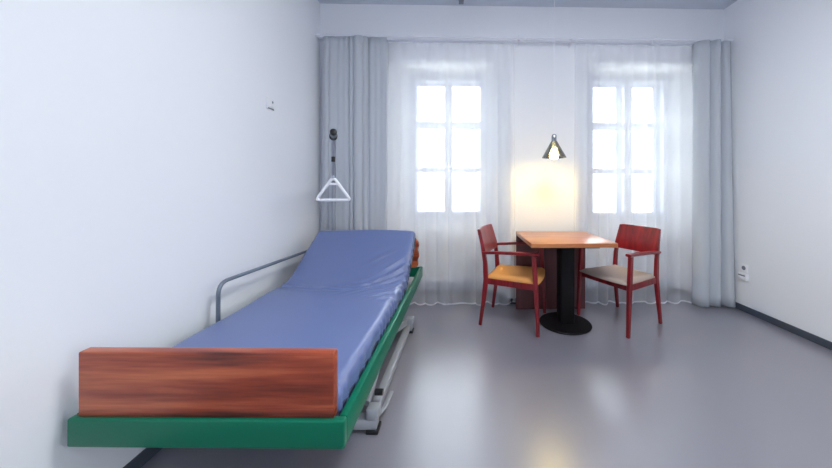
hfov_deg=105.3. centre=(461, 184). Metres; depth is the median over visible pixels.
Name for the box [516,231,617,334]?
dining table
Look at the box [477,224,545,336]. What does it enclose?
armchair
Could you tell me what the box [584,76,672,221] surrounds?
window
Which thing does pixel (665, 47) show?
sheer curtain
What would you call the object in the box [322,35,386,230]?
drape
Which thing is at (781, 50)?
wall
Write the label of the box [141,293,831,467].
floor
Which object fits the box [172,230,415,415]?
mattress
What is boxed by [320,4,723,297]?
wall
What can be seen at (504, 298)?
baseboard
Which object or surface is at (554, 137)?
socket
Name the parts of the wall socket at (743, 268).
plate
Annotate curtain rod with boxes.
[315,33,733,48]
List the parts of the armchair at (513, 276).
leg, backrest, leg, seat frame, armrest, armrest, seat, leg, leg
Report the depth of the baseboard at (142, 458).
1.36 m
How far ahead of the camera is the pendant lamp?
2.78 m
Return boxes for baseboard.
[123,448,161,467]
[406,288,690,303]
[735,302,831,349]
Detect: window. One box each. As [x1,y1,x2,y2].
[407,75,489,220]
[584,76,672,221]
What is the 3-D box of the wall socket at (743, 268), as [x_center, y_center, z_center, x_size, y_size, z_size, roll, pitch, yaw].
[2.699,0.844,3.024,0.034,0.150,0.090,0,0,-1]
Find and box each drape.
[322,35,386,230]
[692,39,735,307]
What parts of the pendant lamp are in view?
lamp shade, cord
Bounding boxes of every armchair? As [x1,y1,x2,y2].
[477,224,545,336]
[577,224,661,338]
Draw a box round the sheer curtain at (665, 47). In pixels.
[585,45,692,305]
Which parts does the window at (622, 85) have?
frame, sill, handle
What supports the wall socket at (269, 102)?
attached to the wall at (145, 165)
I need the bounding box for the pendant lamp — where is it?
[542,0,566,158]
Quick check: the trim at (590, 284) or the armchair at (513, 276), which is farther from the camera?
the trim at (590, 284)
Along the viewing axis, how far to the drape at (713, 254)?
3.12 m
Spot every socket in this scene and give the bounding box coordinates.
[266,97,273,110]
[552,134,556,140]
[737,263,748,280]
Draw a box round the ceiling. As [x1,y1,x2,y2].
[318,0,737,8]
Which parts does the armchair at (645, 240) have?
leg, leg, seat, seat frame, leg, backrest, armrest, leg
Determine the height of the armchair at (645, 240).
0.832 m
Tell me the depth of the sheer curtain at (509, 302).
3.17 m
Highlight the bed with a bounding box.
[67,129,422,448]
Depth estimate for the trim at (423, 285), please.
3.47 m
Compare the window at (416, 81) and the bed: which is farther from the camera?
the window at (416, 81)
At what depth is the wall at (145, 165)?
1.33 m
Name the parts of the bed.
panel, footboard, rail, trapeze handle, lift arm, knob, panel, frame, lift arm, headboard, panel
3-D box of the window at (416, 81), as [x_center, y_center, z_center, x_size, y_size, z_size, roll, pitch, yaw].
[-0.151,-0.402,3.591,0.920,1.627,0.312,0,0,-1]
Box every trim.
[407,280,488,289]
[586,279,673,288]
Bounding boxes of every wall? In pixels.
[0,0,319,467]
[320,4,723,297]
[724,0,831,341]
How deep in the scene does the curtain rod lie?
3.13 m
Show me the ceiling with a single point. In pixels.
(667, 4)
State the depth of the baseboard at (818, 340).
2.62 m

